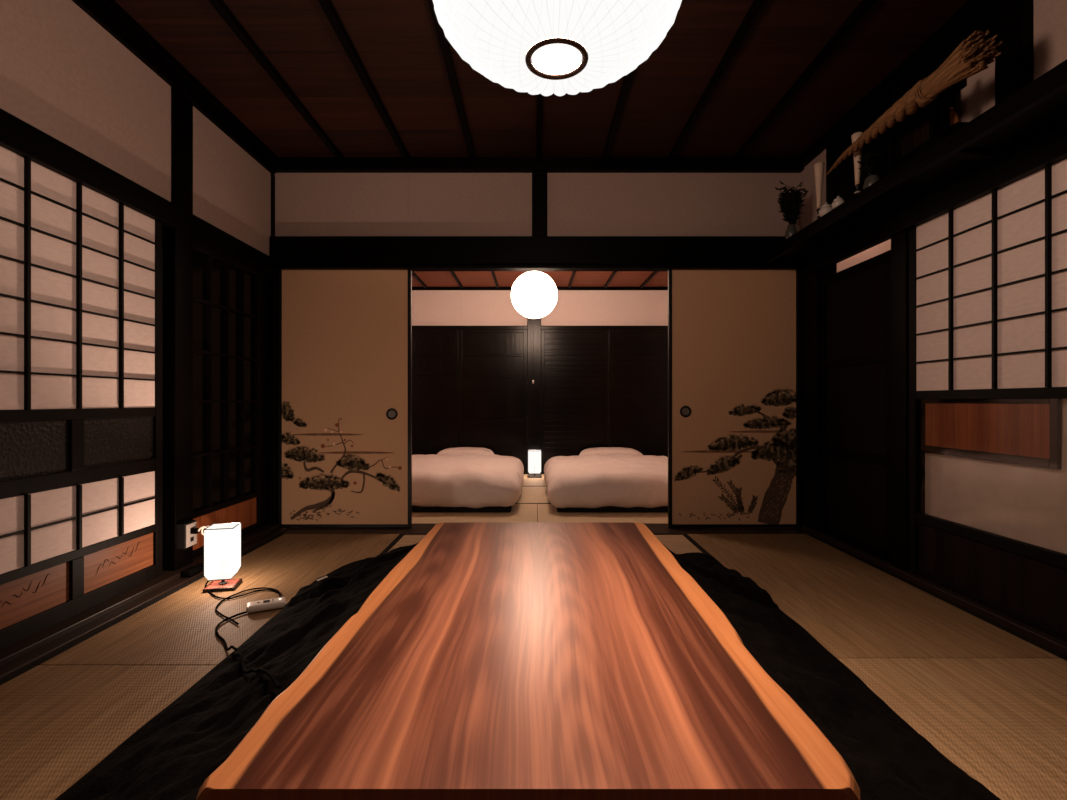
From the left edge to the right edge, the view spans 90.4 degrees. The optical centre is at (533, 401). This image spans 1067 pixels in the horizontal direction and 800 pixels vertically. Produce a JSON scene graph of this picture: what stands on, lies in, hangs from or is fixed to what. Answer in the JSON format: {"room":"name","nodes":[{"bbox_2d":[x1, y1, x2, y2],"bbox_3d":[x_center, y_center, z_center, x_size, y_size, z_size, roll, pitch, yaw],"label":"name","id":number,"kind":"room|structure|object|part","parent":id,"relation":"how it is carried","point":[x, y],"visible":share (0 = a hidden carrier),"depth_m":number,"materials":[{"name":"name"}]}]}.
{"room":"traditional dwelling","nodes":[
{"label":"traditional dwelling","id":0,"kind":"room"},
{"bbox_2d":[0,0,270,255],"bbox_3d":[-1.907,-0.365,1.360,0.245,2.590,4.720,0,0,0],"label":"wall","id":1,"kind":"structure","parent":0,"point":[62,74],"depth_m":2.24,"materials":[{"name":"paint"}]},
{"bbox_2d":[0,146,162,649],"bbox_3d":[-1.798,-0.030,2.080,0.044,1.729,0.940,0,0,0],"label":"shoji screen","id":2,"kind":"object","parent":1,"relation":"in","point":[81,269],"depth_m":2.06,"materials":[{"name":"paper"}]},
{"bbox_3d":[-1.801,0.693,1.853,0.006,0.155,0.397,0,0,0],"label":"wood panel","id":3,"kind":"part","parent":2,"relation":"part of","materials":[{"name":"brown wood"}]},
{"bbox_3d":[-1.801,0.170,1.853,0.006,0.200,0.395,0,0,0],"label":"glass pane","id":4,"kind":"part","parent":2,"relation":"part of","materials":[{"name":"black glass"}]},
{"bbox_3d":[-1.802,-0.030,2.080,0.032,1.729,0.850,0,0,0],"label":"rail frame","id":5,"kind":"part","parent":2,"relation":"part of","materials":[{"name":"black wood"}]},
{"bbox_3d":[-1.801,0.693,2.307,0.006,0.155,0.397,0,0,0],"label":"wood panel","id":6,"kind":"part","parent":2,"relation":"part of","materials":[{"name":"brown wood"}]},
{"bbox_3d":[-1.801,0.170,2.308,0.006,0.200,0.395,0,0,0],"label":"glass pane","id":7,"kind":"part","parent":2,"relation":"part of","materials":[{"name":"black glass"}]},
{"bbox_3d":[-1.802,-0.021,2.080,0.036,1.709,0.940,0,0,0],"label":"stile frame","id":8,"kind":"part","parent":2,"relation":"part of","materials":[{"name":"black wood"}]},
{"bbox_2d":[0,108,273,274],"bbox_3d":[-1.870,-0.914,1.300,0.220,0.112,4.600,0,0,0],"label":"beam","id":9,"kind":"structure","parent":1,"relation":"attached to","point":[17,136],"depth_m":2.23,"materials":[{"name":"brown wood"}]},
{"bbox_2d":[0,524,287,679],"bbox_3d":[-1.808,0.879,1.300,0.285,0.091,4.600,0,0,0],"label":"sill","id":10,"kind":"structure","parent":1,"relation":"attached to","point":[27,651],"depth_m":2.10,"materials":[{"name":"black wood"}]},
{"bbox_2d":[182,562,203,576],"bbox_3d":[-1.690,0.841,2.670,0.066,0.034,0.185,0,0,0],"label":"power adapter","id":11,"kind":"object","parent":10,"relation":"on","point":[191,571],"visible":0.66,"depth_m":2.60,"materials":[{"name":"black plastic"}]},
{"bbox_2d":[72,0,275,173],"bbox_3d":[-1.870,-1.605,1.310,0.220,0.110,4.620,0,0,0],"label":"crown molding","id":12,"kind":"structure","parent":1,"relation":"attached to","point":[97,10],"depth_m":2.54,"materials":[{"name":"brown wood"}]},
{"bbox_2d":[193,239,268,558],"bbox_3d":[-1.813,-0.013,3.178,0.034,1.694,0.845,0,0,0],"label":"door","id":13,"kind":"structure","parent":1,"relation":"in","point":[231,296],"depth_m":3.17,"materials":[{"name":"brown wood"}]},
{"bbox_3d":[-1.823,-0.117,3.125,0.003,1.405,0.660,0,0,0],"label":"glass pane","id":14,"kind":"part","parent":13,"relation":"part of","materials":[{"name":"black glass"}]},
{"bbox_3d":[-1.810,0.705,3.125,0.008,0.170,0.660,0,0,0],"label":"kick panel","id":15,"kind":"part","parent":13,"relation":"part of","materials":[{"name":"red wood"}]},
{"bbox_2d":[101,0,968,161],"bbox_3d":[0.100,-1.670,1.335,4.400,0.080,4.770,0,0,0],"label":"ceiling","id":16,"kind":"structure","parent":0,"point":[339,79],"depth_m":2.74,"materials":[{"name":"brown wood"}]},
{"bbox_2d":[432,0,681,95],"bbox_3d":[0.064,-1.296,1.460,0.685,0.723,0.685,0,0,0],"label":"pendant lamp","id":17,"kind":"object","parent":16,"relation":"hanging from","point":[534,47],"visible":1,"depth_m":1.41,"materials":[{"name":"white paper"}]},
{"bbox_2d":[274,173,799,235],"bbox_3d":[0.055,-1.370,3.686,3.690,0.580,0.068,0,0,0],"label":"wall","id":18,"kind":"structure","parent":0,"point":[306,204],"depth_m":3.65,"materials":[{"name":"paint"}]},
{"bbox_2d":[269,236,802,265],"bbox_3d":[0.060,-1.024,3.655,3.720,0.188,0.150,0,0,0],"label":"beam","id":19,"kind":"structure","parent":18,"relation":"attached to","point":[284,250],"depth_m":3.58,"materials":[{"name":"brown wood"}]},
{"bbox_2d":[275,265,801,270],"bbox_3d":[0.045,-0.919,3.650,3.610,0.022,0.100,0,0,0],"label":"door track","id":20,"kind":"object","parent":19,"relation":"attached to","point":[283,267],"visible":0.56,"depth_m":3.60,"materials":[{"name":"brown wood"}]},
{"bbox_2d":[532,171,546,235],"bbox_3d":[0.043,-1.345,3.661,0.105,0.470,0.078,0,0,0],"label":"post","id":21,"kind":"object","parent":19,"relation":"on","point":[539,178],"visible":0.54,"depth_m":3.62,"materials":[{"name":"brown wood"}]},
{"bbox_2d":[274,157,803,172],"bbox_3d":[0.050,-1.619,3.630,3.700,0.083,0.060,0,0,0],"label":"crown molding","id":22,"kind":"structure","parent":18,"relation":"attached to","point":[284,164],"depth_m":3.60,"materials":[{"name":"brown wood"}]},
{"bbox_2d":[412,290,667,446],"bbox_3d":[0.000,-0.225,6.428,3.900,2.310,0.065,0,0,0],"label":"wall","id":23,"kind":"structure","parent":0,"point":[429,307],"depth_m":6.40,"materials":[{"name":"white paint"}]},
{"bbox_2d":[412,329,457,454],"bbox_3d":[-1.353,-0.004,6.375,0.895,1.725,0.028,0,0,0],"label":"door","id":24,"kind":"structure","parent":23,"relation":"in","point":[434,351],"depth_m":6.37,"materials":[{"name":"paint"}]},
{"bbox_3d":[-1.353,-0.004,6.375,0.805,1.725,0.024,0,0,0],"label":"rail frame","id":25,"kind":"part","parent":24,"relation":"part of","materials":[{"name":"paint"}]},
{"bbox_3d":[-1.353,-0.004,6.375,0.895,1.725,0.028,0,0,0],"label":"stile frame","id":26,"kind":"part","parent":24,"relation":"part of","materials":[{"name":"paint"}]},
{"bbox_2d":[459,329,526,472],"bbox_3d":[-0.487,-0.004,6.375,0.825,1.725,0.028,0,0,0],"label":"door","id":27,"kind":"structure","parent":23,"relation":"in","point":[492,362],"depth_m":6.37,"materials":[{"name":"paint"}]},
{"bbox_3d":[-0.487,-0.004,6.375,0.735,1.725,0.024,0,0,0],"label":"rail frame","id":28,"kind":"part","parent":27,"relation":"part of","materials":[{"name":"paint"}]},
{"bbox_2d":[412,326,667,329],"bbox_3d":[0.000,-0.887,6.378,3.800,0.045,0.045,0,0,0],"label":"beam","id":29,"kind":"structure","parent":23,"relation":"attached to","point":[413,327],"depth_m":6.36,"materials":[{"name":"paint"}]},
{"bbox_2d":[412,287,667,289],"bbox_3d":[0.000,-1.361,6.385,3.800,0.038,0.030,0,0,0],"label":"crown molding","id":30,"kind":"structure","parent":23,"relation":"attached to","point":[413,288],"depth_m":6.37,"materials":[{"name":"brown wood"}]},
{"bbox_2d":[541,329,607,472],"bbox_3d":[0.496,-0.004,6.375,0.808,1.725,0.028,0,0,0],"label":"door","id":31,"kind":"structure","parent":23,"relation":"in","point":[574,362],"depth_m":6.37,"materials":[{"name":"paint"}]},
{"bbox_3d":[0.496,-0.004,6.375,0.718,1.725,0.024,0,0,0],"label":"rail frame","id":32,"kind":"part","parent":31,"relation":"part of","materials":[{"name":"paint"}]},
{"bbox_2d":[609,329,667,456],"bbox_3d":[1.353,-0.004,6.375,0.895,1.725,0.028,0,0,0],"label":"door","id":33,"kind":"structure","parent":23,"relation":"in","point":[638,358],"depth_m":6.37,"materials":[{"name":"paint"}]},
{"bbox_3d":[1.353,-0.004,6.375,0.895,1.725,0.028,0,0,0],"label":"stile frame","id":34,"kind":"part","parent":33,"relation":"part of","materials":[{"name":"paint"}]},
{"bbox_3d":[1.353,-0.004,6.375,0.805,1.725,0.024,0,0,0],"label":"rail frame","id":35,"kind":"part","parent":33,"relation":"part of","materials":[{"name":"paint"}]},
{"bbox_2d":[412,271,667,288],"bbox_3d":[0.000,-1.394,5.135,4.000,0.072,2.830,0,0,0],"label":"ceiling","id":36,"kind":"structure","parent":0,"point":[425,279],"depth_m":5.95,"materials":[{"name":"brown wood"}]},
{"bbox_2d":[511,271,556,383],"bbox_3d":[0.007,-0.768,4.750,0.415,1.223,0.415,0,0,0],"label":"globe lamp","id":37,"kind":"object","parent":36,"relation":"hanging from","point":[534,293],"visible":0.97,"depth_m":4.60,"materials":[{"name":"white paper"}]},
{"bbox_3d":[0.007,-0.955,4.750,0.415,0.415,0.415,0,0,0],"label":"globe","id":38,"kind":"part","parent":37,"relation":"part of"},
{"bbox_2d":[837,239,890,271],"bbox_3d":[2.105,-0.365,3.475,0.290,2.590,1.850,0,0,0],"label":"wall","id":39,"kind":"structure","parent":0,"point":[885,246],"depth_m":3.51,"materials":[{"name":"white paint"}]},
{"bbox_2d":[800,0,1066,229],"bbox_3d":[1.970,-0.365,1.330,0.260,2.590,4.660,0,0,0],"label":"wall","id":40,"kind":"structure","parent":0,"point":[1050,16],"depth_m":2.12,"materials":[{"name":"paint"}]},
{"bbox_2d":[820,250,890,562],"bbox_3d":[1.873,0.025,3.090,0.034,1.630,0.695,0,0,0],"label":"door","id":41,"kind":"structure","parent":40,"relation":"in","point":[855,301],"depth_m":3.06,"materials":[{"name":"brown wood"}]},
{"bbox_2d":[799,0,993,166],"bbox_3d":[1.880,-1.625,1.300,0.160,0.070,4.600,0,0,0],"label":"crown molding","id":42,"kind":"structure","parent":40,"relation":"attached to","point":[967,12],"depth_m":2.60,"materials":[{"name":"brown wood"}]},
{"bbox_2d":[764,59,1066,263],"bbox_3d":[1.698,-0.967,1.315,0.285,0.073,4.530,0,0,0],"label":"wall shelf","id":43,"kind":"object","parent":40,"relation":"attached to","point":[1040,105],"visible":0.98,"depth_m":2.10,"materials":[{"name":"brown wood"}]},
{"bbox_2d":[775,181,807,238],"bbox_3d":[1.611,-1.191,3.320,0.219,0.375,0.174,0,0,-31],"label":"vase","id":44,"kind":"object","parent":43,"relation":"on","point":[789,201],"visible":0.97,"depth_m":3.30,"materials":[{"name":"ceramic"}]},
{"bbox_2d":[814,162,824,218],"bbox_3d":[1.600,-1.169,2.970,0.054,0.332,0.054,0,0,0],"label":"candlestick","id":45,"kind":"object","parent":43,"relation":"on","point":[818,167],"visible":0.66,"depth_m":2.96,"materials":[{"name":"beige"}]},
{"bbox_2d":[819,202,832,216],"bbox_3d":[1.590,-1.041,2.880,0.074,0.076,0.074,0,0,0],"label":"jar","id":46,"kind":"object","parent":43,"relation":"on","point":[826,208],"visible":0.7,"depth_m":2.86,"materials":[{"name":"beige ceramic"}]},
{"bbox_2d":[831,196,844,208],"bbox_3d":[1.590,-1.036,2.765,0.064,0.066,0.064,0,0,0],"label":"jar","id":47,"kind":"object","parent":43,"relation":"on","point":[838,200],"visible":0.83,"depth_m":2.75,"materials":[{"name":"beige ceramic"}]},
{"bbox_2d":[851,132,862,193],"bbox_3d":[1.614,-1.169,2.640,0.054,0.332,0.054,0,0,0],"label":"candlestick","id":48,"kind":"object","parent":43,"relation":"on","point":[856,155],"visible":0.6,"depth_m":2.63,"materials":[{"name":"beige ceramic"}]},
{"bbox_2d":[858,151,886,188],"bbox_3d":[1.642,-1.105,2.565,0.124,0.202,0.117,0,0,-25],"label":"vase","id":49,"kind":"object","parent":43,"relation":"on","point":[871,166],"visible":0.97,"depth_m":2.54,"materials":[{"name":"grey ceramic"}]},
{"bbox_2d":[826,54,967,204],"bbox_3d":[1.730,-1.296,2.660,0.214,0.585,1.280,0,0,0],"label":"altar","id":50,"kind":"object","parent":43,"relation":"on","point":[930,124],"visible":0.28,"depth_m":2.43,"materials":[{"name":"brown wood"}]},
{"bbox_3d":[1.637,-1.153,2.420,0.025,0.300,0.020,0,0,0],"label":"post","id":51,"kind":"part","parent":50,"relation":"part of","materials":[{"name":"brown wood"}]},
{"bbox_3d":[1.697,-1.234,2.372,0.006,0.220,0.203,0,0,0],"label":"shrine door","id":52,"kind":"part","parent":50,"relation":"part of","materials":[{"name":"brown wood"}]},
{"bbox_2d":[826,30,1002,174],"bbox_3d":[1.558,-1.219,2.315,0.128,0.131,0.990,0,0,0],"label":"straw rope","id":53,"kind":"object","parent":50,"relation":"hanging from","point":[972,56],"visible":1,"depth_m":2.00,"materials":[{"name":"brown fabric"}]},
{"bbox_3d":[1.637,-1.153,2.110,0.025,0.300,0.020,0,0,0],"label":"post","id":54,"kind":"part","parent":50,"relation":"part of","materials":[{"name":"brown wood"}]},
{"bbox_2d":[950,107,959,125],"bbox_3d":[1.685,-1.147,2.140,0.064,0.083,0.064,0,0,0],"label":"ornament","id":55,"kind":"object","parent":50,"relation":"on","point":[954,117],"visible":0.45,"depth_m":2.12,"materials":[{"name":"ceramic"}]},
{"bbox_2d":[802,120,1066,276],"bbox_3d":[1.843,-0.905,1.300,0.046,0.114,4.600,0,0,0],"label":"beam","id":56,"kind":"structure","parent":40,"relation":"attached to","point":[1049,147],"depth_m":2.29,"materials":[{"name":"brown wood"}]},
{"bbox_2d":[802,525,1066,655],"bbox_3d":[1.920,0.882,1.300,0.200,0.085,4.600,0,0,0],"label":"sill","id":57,"kind":"structure","parent":40,"relation":"attached to","point":[1045,639],"depth_m":2.28,"materials":[{"name":"black wood"}]},
{"bbox_2d":[800,264,836,530],"bbox_3d":[1.903,-0.003,3.580,0.135,1.855,0.280,0,0,0],"label":"post","id":58,"kind":"object","parent":57,"relation":"on","point":[810,283],"visible":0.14,"depth_m":3.51,"materials":[{"name":"brown wood"}]},
{"bbox_2d":[891,230,924,570],"bbox_3d":[1.907,0.037,2.683,0.125,1.775,0.115,0,0,0],"label":"post","id":59,"kind":"object","parent":57,"relation":"on","point":[899,242],"visible":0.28,"depth_m":2.67,"materials":[{"name":"brown wood"}]},
{"bbox_2d":[909,158,1066,641],"bbox_3d":[1.876,-0.025,2.130,0.060,1.730,0.980,0,0,0],"label":"shoji screen","id":60,"kind":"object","parent":40,"relation":"in","point":[988,274],"depth_m":2.16,"materials":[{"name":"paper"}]},
{"bbox_3d":[1.872,-0.015,2.130,0.036,1.710,0.980,0,0,0],"label":"stile frame","id":61,"kind":"part","parent":60,"relation":"part of","materials":[{"name":"black wood"}]},
{"bbox_3d":[1.887,0.109,2.239,0.006,0.202,0.618,0,0,0],"label":"wood panel","id":62,"kind":"part","parent":60,"relation":"part of","materials":[{"name":"brown wood"}]},
{"bbox_3d":[1.886,0.115,2.235,0.016,0.260,0.670,0,0,0],"label":"sash frame","id":63,"kind":"part","parent":60,"relation":"part of","materials":[{"name":"brown wood"}]},
{"bbox_3d":[1.872,-0.025,2.130,0.032,1.730,0.890,0,0,0],"label":"rail frame","id":64,"kind":"part","parent":60,"relation":"part of","materials":[{"name":"black wood"}]},
{"bbox_3d":[1.869,0.699,2.130,0.006,0.227,0.890,0,0,0],"label":"kick panel","id":65,"kind":"part","parent":60,"relation":"part of","materials":[{"name":"brown wood"}]},
{"bbox_2d":[995,0,1033,104],"bbox_3d":[1.880,-1.317,2.010,0.160,0.625,0.120,0,0,0],"label":"post","id":66,"kind":"object","parent":40,"relation":"attached to","point":[1014,19],"visible":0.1,"depth_m":1.99,"materials":[{"name":"brown wood"}]},
{"bbox_3d":[0.100,0.958,2.750,4.400,0.064,7.600,0,0,0],"label":"floor","id":67,"kind":"structure","parent":0,"visible":0},
{"bbox_2d":[0,665,215,799],"bbox_3d":[-1.254,0.897,0.861,0.819,0.056,1.780,0,0,0],"label":"mat","id":68,"kind":"object","parent":67,"relation":"on","point":[58,722],"visible":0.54,"depth_m":1.48,"materials":[{"name":"wicker"}]},
{"bbox_2d":[163,87,192,570],"bbox_3d":[-1.867,-0.318,2.680,0.205,2.485,0.140,0,0,0],"label":"post","id":69,"kind":"object","parent":67,"relation":"on","point":[177,244],"visible":0.27,"depth_m":2.63,"materials":[{"name":"brown wood"}]},
{"bbox_2d":[176,520,196,548],"bbox_3d":[-1.739,0.667,2.660,0.052,0.125,0.090,0,0,0],"label":"wall outlet","id":70,"kind":"object","parent":69,"relation":"attached to","point":[185,539],"visible":0.97,"depth_m":2.62,"materials":[{"name":"white plastic"}]},
{"bbox_2d":[191,525,208,535],"bbox_3d":[-1.647,0.746,2.723,0.076,0.240,0.195,0,0,25],"label":"plug","id":71,"kind":"object","parent":70,"relation":"attached to","point":[194,530],"visible":0.42,"depth_m":2.66,"materials":[{"name":"plastic"}]},
{"bbox_3d":[-1.639,0.746,2.734,0.051,0.240,0.176,0,0,15],"label":"plug cord","id":72,"kind":"part","parent":71,"relation":"part of","materials":[{"name":"beige plastic"}]},
{"bbox_2d":[31,534,403,664],"bbox_3d":[-1.254,0.897,2.620,0.819,0.056,1.734,0,0,0],"label":"mat","id":73,"kind":"object","parent":67,"relation":"on","point":[177,627],"visible":0.55,"depth_m":2.19,"materials":[{"name":"wicker"}]},
{"bbox_2d":[203,522,278,598],"bbox_3d":[-1.405,0.726,2.452,0.499,0.288,0.185,0,0,32],"label":"floor lamp","id":74,"kind":"object","parent":73,"relation":"on","point":[222,541],"visible":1,"depth_m":2.43,"materials":[{"name":"white paper"}]},
{"bbox_3d":[-1.455,0.702,2.484,0.119,0.236,0.119,0,0,-13],"label":"lamp shade","id":75,"kind":"part","parent":74,"relation":"part of","materials":[{"name":"white paper"}]},
{"bbox_3d":[-1.455,0.799,2.484,0.036,0.109,0.035,0,0,-14],"label":"stem","id":76,"kind":"part","parent":74,"relation":"part of","materials":[{"name":"black paint"}]},
{"bbox_3d":[-1.405,0.861,2.438,0.501,0.013,0.173,0,0,27],"label":"lamp cord","id":77,"kind":"part","parent":74,"relation":"part of","materials":[{"name":"black rubber"}]},
{"bbox_2d":[215,587,285,688],"bbox_3d":[-0.956,0.739,1.774,0.266,0.259,1.505,0,0,-27],"label":"power strip","id":78,"kind":"object","parent":73,"relation":"on","point":[275,603],"visible":0.99,"depth_m":2.17,"materials":[{"name":"beige plastic"}]},
{"bbox_3d":[-1.111,0.843,1.954,0.122,0.050,0.466,0,0,-27],"label":"cord","id":79,"kind":"part","parent":78,"relation":"part of","materials":[{"name":"black rubber"}]},
{"bbox_3d":[-1.244,0.864,2.260,0.226,0.007,0.395,0,0,4],"label":"cord","id":80,"kind":"part","parent":78,"relation":"part of","materials":[{"name":"black rubber"}]},
{"bbox_3d":[-0.764,0.719,1.431,0.022,0.218,0.730,0,0,-36],"label":"cord","id":81,"kind":"part","parent":78,"relation":"part of","materials":[{"name":"black rubber"}]},
{"bbox_2d":[269,174,277,523],"bbox_3d":[-1.863,-0.318,3.660,0.213,2.485,0.120,0,0,0],"label":"post","id":82,"kind":"object","parent":67,"relation":"on","point":[273,279],"visible":0.16,"depth_m":3.60,"materials":[{"name":"brown wood"}]},
{"bbox_2d":[412,503,537,523],"bbox_3d":[-0.920,0.897,4.163,1.898,0.056,0.754,0,0,0],"label":"mat","id":83,"kind":"object","parent":67,"relation":"on","point":[520,512],"visible":0.26,"depth_m":4.01,"materials":[{"name":"wicker"}]},
{"bbox_2d":[412,454,523,511],"bbox_3d":[-0.799,0.706,5.140,1.416,0.322,2.161,0,0,0],"label":"bed","id":84,"kind":"object","parent":83,"relation":"on","point":[445,482],"visible":0.68,"depth_m":4.13,"materials":[{"name":"white fabric"}]},
{"bbox_2d":[437,447,493,454],"bbox_3d":[-0.775,0.607,6.055,0.654,0.153,0.368,0,0,0],"label":"pillow","id":85,"kind":"object","parent":84,"relation":"on","point":[459,450],"visible":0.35,"depth_m":5.91,"materials":[{"name":"fabric"}]},
{"bbox_2d":[516,486,549,502],"bbox_3d":[0.000,0.897,5.001,1.998,0.056,0.919,0,0,0],"label":"mat","id":86,"kind":"object","parent":67,"relation":"on","point":[529,494],"visible":0.1,"depth_m":4.91,"materials":[{"name":"wicker"}]},
{"bbox_2d":[522,474,545,485],"bbox_3d":[0.000,0.897,5.910,1.998,0.055,0.898,0,0,0],"label":"mat","id":87,"kind":"object","parent":67,"relation":"on","point":[527,481],"visible":0.07,"depth_m":5.76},
{"bbox_2d":[527,317,540,473],"bbox_3d":[0.009,-0.255,6.365,0.163,2.250,0.070,0,0,0],"label":"pillar","id":88,"kind":"structure","parent":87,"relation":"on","point":[533,324],"depth_m":6.33,"materials":[{"name":"paint"}]},
{"bbox_2d":[528,450,541,477],"bbox_3d":[0.013,0.717,6.120,0.161,0.307,0.161,0,0,0],"label":"bedside lamp","id":89,"kind":"object","parent":87,"relation":"on","point":[534,456],"visible":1,"depth_m":6.04,"materials":[{"name":"white paper"}]},
{"bbox_2d":[387,534,701,553],"bbox_3d":[0.065,0.897,3.034,1.818,0.056,0.908,0,0,0],"label":"mat","id":90,"kind":"object","parent":67,"relation":"on","point":[677,543],"visible":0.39,"depth_m":3.27,"materials":[{"name":"wicker"}]},
{"bbox_2d":[281,524,809,533],"bbox_3d":[0.050,0.897,3.635,3.620,0.055,0.290,0,0,0],"label":"threshold","id":91,"kind":"object","parent":67,"relation":"on","point":[416,528],"visible":0.16,"depth_m":3.58,"materials":[{"name":"black wood"}]},
{"bbox_2d":[278,269,411,527],"bbox_3d":[-1.300,-0.036,3.657,0.915,1.807,0.030,0,0,0],"label":"door","id":92,"kind":"structure","parent":91,"relation":"on","point":[345,336],"depth_m":3.65,"materials":[{"name":"beige paper"}]},
{"bbox_2d":[282,402,401,520],"bbox_3d":[-1.324,0.409,3.649,0.837,0.838,0.001,0,0,0],"label":"painting","id":93,"kind":"object","parent":92,"relation":"attached to","point":[342,461],"depth_m":3.65,"materials":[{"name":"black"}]},
{"bbox_3d":[-0.975,0.086,3.646,0.080,0.080,0.008,0,0,0],"label":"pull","id":94,"kind":"part","parent":92,"relation":"part of","materials":[{"name":"black paint"}]},
{"bbox_2d":[388,410,395,417],"bbox_3d":[-0.975,0.086,3.647,0.051,0.051,0.002,0,0,0],"label":"door pull","id":95,"kind":"object","parent":92,"relation":"on","point":[391,413],"depth_m":3.65,"materials":[{"name":"grey metal"}]},
{"bbox_2d":[668,269,799,527],"bbox_3d":[1.381,-0.036,3.657,0.902,1.807,0.030,0,0,0],"label":"door","id":96,"kind":"structure","parent":91,"relation":"on","point":[734,335],"depth_m":3.65,"materials":[{"name":"beige paper"}]},
{"bbox_2d":[682,408,688,414],"bbox_3d":[1.047,0.069,3.647,0.051,0.051,0.002,0,0,0],"label":"door pull","id":97,"kind":"object","parent":96,"relation":"on","point":[685,411],"depth_m":3.65,"materials":[{"name":"grey metal"}]},
{"bbox_3d":[1.047,0.069,3.646,0.080,0.080,0.008,0,0,0],"label":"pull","id":98,"kind":"part","parent":96,"relation":"part of","materials":[{"name":"black paint"}]},
{"bbox_2d":[675,388,795,523],"bbox_3d":[1.398,0.379,3.649,0.854,0.964,0.001,0,0,0],"label":"painting","id":99,"kind":"object","parent":96,"relation":"attached to","point":[735,448],"depth_m":3.65,"materials":[{"name":"beige paper"}]},
{"bbox_2d":[537,503,667,523],"bbox_3d":[0.950,0.897,4.163,1.838,0.056,0.754,0,0,0],"label":"mat","id":100,"kind":"object","parent":67,"relation":"on","point":[546,512],"visible":0.29,"depth_m":4.01,"materials":[{"name":"wicker"}]},
{"bbox_2d":[544,454,667,511],"bbox_3d":[0.811,0.708,5.139,1.419,0.318,2.161,0,0,0],"label":"bed","id":101,"kind":"object","parent":100,"relation":"on","point":[589,482],"visible":0.78,"depth_m":4.12,"materials":[{"name":"white fabric"}]},
{"bbox_2d":[579,447,642,454],"bbox_3d":[0.888,0.607,6.055,0.716,0.154,0.371,0,0,0],"label":"pillow","id":102,"kind":"object","parent":101,"relation":"on","point":[600,450],"visible":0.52,"depth_m":5.90,"materials":[{"name":"fabric"}]},
{"bbox_2d":[682,534,1066,657],"bbox_3d":[1.397,0.897,2.644,0.844,0.056,1.686,0,0,0],"label":"mat","id":103,"kind":"object","parent":67,"relation":"on","point":[854,607],"visible":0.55,"depth_m":2.25,"materials":[{"name":"wicker"}]},
{"bbox_2d":[837,658,1066,799],"bbox_3d":[1.397,0.897,0.910,0.844,0.056,1.778,0,0,0],"label":"mat","id":104,"kind":"object","parent":67,"relation":"on","point":[1002,722],"visible":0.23,"depth_m":1.50,"materials":[{"name":"wicker"}]},
{"bbox_3d":[0.065,0.897,2.125,1.818,0.056,0.910,0,0,0],"label":"mat","id":105,"kind":"object","parent":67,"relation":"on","visible":0},
{"bbox_2d":[196,523,860,799],"bbox_3d":[0.010,0.684,1.437,0.925,0.368,1.520,0,0,0],"label":"table","id":106,"kind":"object","parent":105,"relation":"on","point":[493,661],"visible":1,"depth_m":0.90,"materials":[{"name":"brown wood"}]},
{"bbox_2d":[55,542,1000,799],"bbox_3d":[-0.009,0.707,1.495,2.076,0.318,2.879,0,0,0],"label":"quilt","id":107,"kind":"object","parent":106,"relation":"on","point":[171,756],"visible":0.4,"depth_m":1.27,"materials":[{"name":"fabric"}]}
]}

